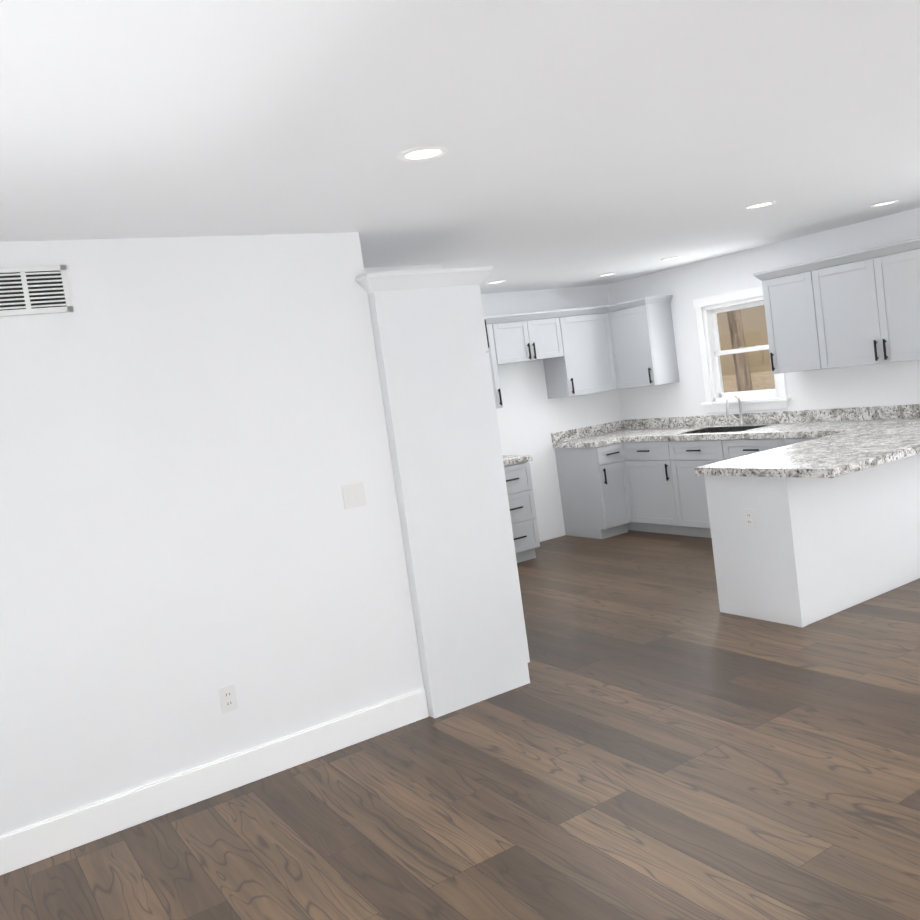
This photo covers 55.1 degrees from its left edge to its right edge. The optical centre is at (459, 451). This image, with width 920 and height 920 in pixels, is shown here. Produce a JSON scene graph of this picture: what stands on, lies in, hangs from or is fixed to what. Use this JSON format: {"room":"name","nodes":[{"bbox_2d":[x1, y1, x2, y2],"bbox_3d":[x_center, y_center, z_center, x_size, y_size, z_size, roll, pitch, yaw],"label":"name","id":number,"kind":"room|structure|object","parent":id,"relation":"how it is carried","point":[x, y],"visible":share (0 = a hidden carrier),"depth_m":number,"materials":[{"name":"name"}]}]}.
{"room":"kitchen","nodes":[
{"label":"kitchen","id":0,"kind":"room"},
{"bbox_2d":[0,232,423,835],"bbox_3d":[-1.397,0.335,3.776,2.490,2.440,0.120,-11,5,-32],"label":"wall","id":1,"kind":"structure","parent":0,"point":[192,436],"depth_m":3.84,"materials":[{"name":"paint"}]},
{"bbox_2d":[0,264,72,316],"bbox_3d":[-1.925,-0.599,3.369,0.810,0.190,0.011,-11,5,-32],"label":"air vent","id":2,"kind":"object","parent":1,"relation":"in","point":[32,290],"visible":1,"depth_m":3.51,"materials":[{"name":"white plastic"}]},
{"bbox_2d":[0,688,428,874],"bbox_3d":[0.101,1.452,1.703,11.200,0.148,10.950,-11,5,-32],"label":"baseboard","id":3,"kind":"structure","parent":1,"relation":"attached to","point":[40,841],"depth_m":3.84,"materials":[{"name":"paint"}]},
{"bbox_2d":[219,684,237,713],"bbox_3d":[-1.030,1.103,3.925,0.070,0.115,0.008,-11,5,-32],"label":"outlet","id":4,"kind":"object","parent":1,"relation":"attached to","point":[228,698],"visible":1,"depth_m":3.92,"materials":[{"name":"white plastic"}]},
{"bbox_2d":[341,482,366,509],"bbox_3d":[-0.511,0.215,4.263,0.116,0.115,0.007,-11,5,-32],"label":"light switch","id":5,"kind":"object","parent":1,"relation":"attached to","point":[354,495],"visible":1,"depth_m":4.26,"materials":[{"name":"white plastic"}]},
{"bbox_2d":[364,264,442,273],"bbox_3d":[-0.515,0.068,5.629,1.270,2.440,0.120,-11,5,-32],"label":"wall","id":6,"kind":"structure","parent":0,"point":[401,268],"depth_m":5.66,"materials":[{"name":"paint"}]},
{"bbox_2d":[0,530,919,919],"bbox_3d":[0.118,1.575,1.712,11.440,0.100,11.190,-11,5,-32],"label":"floor","id":7,"kind":"structure","parent":0,"point":[660,736],"depth_m":3.48,"materials":[{"name":"brown wood"}]},
{"bbox_2d":[356,266,529,717],"bbox_3d":[-0.297,0.201,4.952,0.737,2.223,1.155,-11,5,-32],"label":"pantry cabinet","id":8,"kind":"object","parent":7,"relation":"on","point":[430,334],"visible":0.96,"depth_m":4.49,"materials":[{"name":"paint"}]},
{"bbox_2d":[504,462,539,562],"bbox_3d":[0.321,0.561,7.941,0.460,0.880,0.659,-11,5,-32],"label":"base cabinet","id":9,"kind":"object","parent":7,"relation":"on","point":[522,510],"visible":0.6,"depth_m":7.74,"materials":[{"name":"paint"}]},
{"bbox_2d":[502,455,532,465],"bbox_3d":[0.246,0.052,7.909,0.520,0.149,0.640,-11,5,-32],"label":"countertop","id":10,"kind":"structure","parent":9,"relation":"on","point":[511,459],"depth_m":7.73,"materials":[{"name":"stone"}]},
{"bbox_2d":[555,442,630,538],"bbox_3d":[1.315,0.375,8.569,0.340,0.880,0.668,-11,5,-32],"label":"base cabinet","id":11,"kind":"object","parent":7,"relation":"on","point":[592,481],"depth_m":8.38,"materials":[{"name":"paint"}]},
{"bbox_2d":[551,424,622,447],"bbox_3d":[1.219,-0.129,8.524,0.330,0.149,0.647,-11,5,-32],"label":"countertop","id":12,"kind":"structure","parent":11,"relation":"on","point":[602,434],"depth_m":8.74,"materials":[{"name":"stone"}]},
{"bbox_2d":[623,440,722,534],"bbox_3d":[2.011,0.302,8.290,0.667,0.880,0.667,-11,5,-32],"label":"base cabinet","id":13,"kind":"object","parent":7,"relation":"on","point":[652,484],"depth_m":8.09,"materials":[{"name":"paint"}]},
{"bbox_2d":[675,450,734,537],"bbox_3d":[2.375,0.383,7.781,0.626,0.700,0.820,-11,5,-32],"label":"base cabinet","id":14,"kind":"object","parent":7,"relation":"on","point":[690,492],"depth_m":7.73,"materials":[{"name":"paint"}]},
{"bbox_2d":[735,439,770,457],"bbox_3d":[2.722,0.289,7.208,0.626,0.880,0.521,-11,5,-32],"label":"base cabinet","id":15,"kind":"object","parent":7,"relation":"on","point":[743,447],"depth_m":7.11,"materials":[{"name":"paint"}]},
{"bbox_2d":[699,472,866,626],"bbox_3d":[1.990,0.530,5.424,0.611,0.880,0.605,-11,5,-32],"label":"base cabinet","id":16,"kind":"object","parent":7,"relation":"on","point":[805,552],"depth_m":5.21,"materials":[{"name":"paint"}]},
{"bbox_2d":[744,509,755,527],"bbox_3d":[1.717,0.400,5.231,0.008,0.115,0.070,-11,5,-32],"label":"outlet","id":17,"kind":"object","parent":16,"relation":"attached to","point":[749,517],"visible":1,"depth_m":5.23,"materials":[{"name":"white plastic"}]},
{"bbox_2d":[694,424,919,477],"bbox_3d":[2.388,-0.002,5.506,1.620,0.049,0.960,-11,5,-32],"label":"countertop","id":18,"kind":"structure","parent":16,"relation":"on","point":[848,440],"depth_m":5.29,"materials":[{"name":"stone"}]},
{"bbox_2d":[771,438,815,448],"bbox_3d":[2.961,0.289,6.794,0.667,0.880,0.677,-11,5,-32],"label":"base cabinet","id":19,"kind":"object","parent":7,"relation":"on","point":[775,443],"depth_m":6.83,"materials":[{"name":"paint"}]},
{"bbox_2d":[582,404,919,441],"bbox_3d":[2.524,-0.141,7.381,0.637,0.304,3.977,-11,5,-32],"label":"countertop","id":20,"kind":"structure","parent":19,"relation":"on","point":[800,423],"depth_m":7.38,"materials":[{"name":"stone"}]},
{"bbox_2d":[726,394,744,425],"bbox_3d":[2.401,-0.361,7.816,0.211,0.294,0.136,-11,5,-32],"label":"kitchen faucet","id":21,"kind":"object","parent":20,"relation":"on","point":[741,420],"visible":1,"depth_m":7.81,"materials":[{"name":"silver metal"}]},
{"bbox_2d":[855,458,914,599],"bbox_3d":[2.408,0.451,5.704,0.647,0.880,0.579,-11,5,-32],"label":"base cabinet","id":22,"kind":"object","parent":7,"relation":"on","point":[882,496],"depth_m":5.49,"materials":[{"name":"paint"}]},
{"bbox_2d":[903,454,919,579],"bbox_3d":[2.805,0.373,5.994,0.587,0.880,0.640,-11,5,-32],"label":"base cabinet","id":23,"kind":"object","parent":7,"relation":"on","point":[911,464],"depth_m":5.66,"materials":[{"name":"paint"}]},
{"bbox_2d":[0,0,919,293],"bbox_3d":[-0.226,-0.934,1.515,11.440,0.100,11.190,-11,5,-32],"label":"ceiling","id":24,"kind":"structure","parent":0,"point":[586,142],"depth_m":2.73,"materials":[{"name":"paint"}]},
{"bbox_2d":[398,145,447,161],"bbox_3d":[-0.126,-1.008,2.995,0.172,0.009,0.172,-11,5,-32],"label":"recessed light","id":25,"kind":"object","parent":24,"relation":"in","point":[422,153],"visible":1,"depth_m":2.98,"materials":[{"name":"white plastic"}]},
{"bbox_2d":[486,280,505,283],"bbox_3d":[0.303,-1.411,7.369,0.172,0.009,0.172,-11,5,-32],"label":"recessed light","id":26,"kind":"object","parent":24,"relation":"in","point":[496,282],"visible":1,"depth_m":7.34,"materials":[{"name":"white plastic"}]},
{"bbox_2d":[598,273,615,276],"bbox_3d":[1.337,-1.604,8.027,0.172,0.009,0.172,-11,5,-32],"label":"recessed light","id":27,"kind":"object","parent":24,"relation":"in","point":[606,274],"visible":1,"depth_m":8.01,"materials":[{"name":"white plastic"}]},
{"bbox_2d":[661,256,680,260],"bbox_3d":[1.769,-1.615,7.401,0.172,0.009,0.172,-11,5,-32],"label":"recessed light","id":28,"kind":"object","parent":24,"relation":"in","point":[670,258],"visible":1,"depth_m":7.37,"materials":[{"name":"white plastic"}]},
{"bbox_2d":[745,201,775,208],"bbox_3d":[1.757,-1.436,5.153,0.172,0.009,0.172,-11,5,-32],"label":"recessed light","id":29,"kind":"object","parent":24,"relation":"in","point":[760,205],"visible":1,"depth_m":5.14,"materials":[{"name":"white plastic"}]},
{"bbox_2d":[870,200,898,206],"bbox_3d":[2.799,-1.631,5.816,0.172,0.009,0.172,-11,5,-32],"label":"recessed light","id":30,"kind":"object","parent":24,"relation":"in","point":[884,203],"visible":1,"depth_m":5.80,"materials":[{"name":"white plastic"}]},
{"bbox_2d":[481,285,622,541],"bbox_3d":[-1.625,0.099,7.175,7.850,2.440,0.120,-11,5,-32],"label":"wall","id":31,"kind":"structure","parent":0,"point":[531,417],"depth_m":8.65,"materials":[{"name":"paint"}]},
{"bbox_2d":[484,316,502,408],"bbox_3d":[0.097,-0.765,8.006,0.370,0.810,0.329,-11,5,-32],"label":"upper cabinet","id":32,"kind":"object","parent":31,"relation":"attached to","point":[494,356],"depth_m":7.95,"materials":[{"name":"paint"}]},
{"bbox_2d":[492,311,563,364],"bbox_3d":[0.549,-1.047,8.296,0.780,0.420,0.329,-11,5,-32],"label":"upper cabinet","id":33,"kind":"object","parent":31,"relation":"attached to","point":[533,336],"depth_m":8.15,"materials":[{"name":"paint"}]},
{"bbox_2d":[544,307,615,398],"bbox_3d":[1.178,-0.965,8.670,0.640,0.810,0.370,-11,5,-32],"label":"upper cabinet","id":34,"kind":"object","parent":31,"relation":"attached to","point":[595,349],"depth_m":8.54,"materials":[{"name":"paint"}]},
{"bbox_2d":[607,208,919,419],"bbox_3d":[4.663,-0.563,4.615,0.120,2.440,11.190,-11,5,-32],"label":"wall","id":35,"kind":"structure","parent":0,"point":[881,384],"depth_m":7.48,"materials":[{"name":"paint"}]},
{"bbox_2d":[608,295,679,388],"bbox_3d":[1.752,-1.036,8.567,0.384,0.810,0.534,-11,5,-32],"label":"upper cabinet","id":36,"kind":"object","parent":35,"relation":"attached to","point":[640,331],"depth_m":8.41,"materials":[{"name":"paint"}]},
{"bbox_2d":[693,286,790,412],"bbox_3d":[2.514,-0.889,7.844,0.175,1.055,0.940,-11,5,-32],"label":"kitchen window","id":37,"kind":"structure","parent":35,"relation":"in","point":[776,397],"depth_m":7.97,"materials":[{"name":"paint"}]},
{"bbox_2d":[757,266,812,373],"bbox_3d":[2.762,-1.054,7.032,0.327,0.810,0.520,-11,5,-32],"label":"upper cabinet","id":38,"kind":"object","parent":35,"relation":"attached to","point":[784,299],"depth_m":7.00,"materials":[{"name":"paint"}]},
{"bbox_2d":[801,238,919,369],"bbox_3d":[3.126,-1.059,6.458,0.327,0.810,1.080,-11,5,-32],"label":"upper cabinet","id":39,"kind":"object","parent":35,"relation":"attached to","point":[858,308],"depth_m":6.43,"materials":[{"name":"paint"}]},
{"label":"outside","id":40,"kind":"structure","parent":0,"visible":0},
{"bbox_2d":[722,371,774,392],"bbox_3d":[-4.676,1.621,13.031,120.000,0.150,110.000,-11,5,-32],"label":"ground","id":41,"kind":"structure","parent":40,"point":[727,380],"depth_m":42.44,"materials":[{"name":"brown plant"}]},
{"bbox_2d":[727,309,752,391],"bbox_3d":[8.579,-8.931,22.115,22.578,15.793,45.202,-11,5,-32],"label":"trees","id":42,"kind":"object","parent":41,"relation":"on","point":[742,358],"depth_m":22.93,"materials":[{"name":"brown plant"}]},
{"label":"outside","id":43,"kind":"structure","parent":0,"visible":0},
{"bbox_2d":[717,305,770,375],"bbox_3d":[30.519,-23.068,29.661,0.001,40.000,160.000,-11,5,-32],"label":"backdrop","id":44,"kind":"structure","parent":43,"point":[757,328],"depth_m":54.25,"materials":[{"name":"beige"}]}
]}

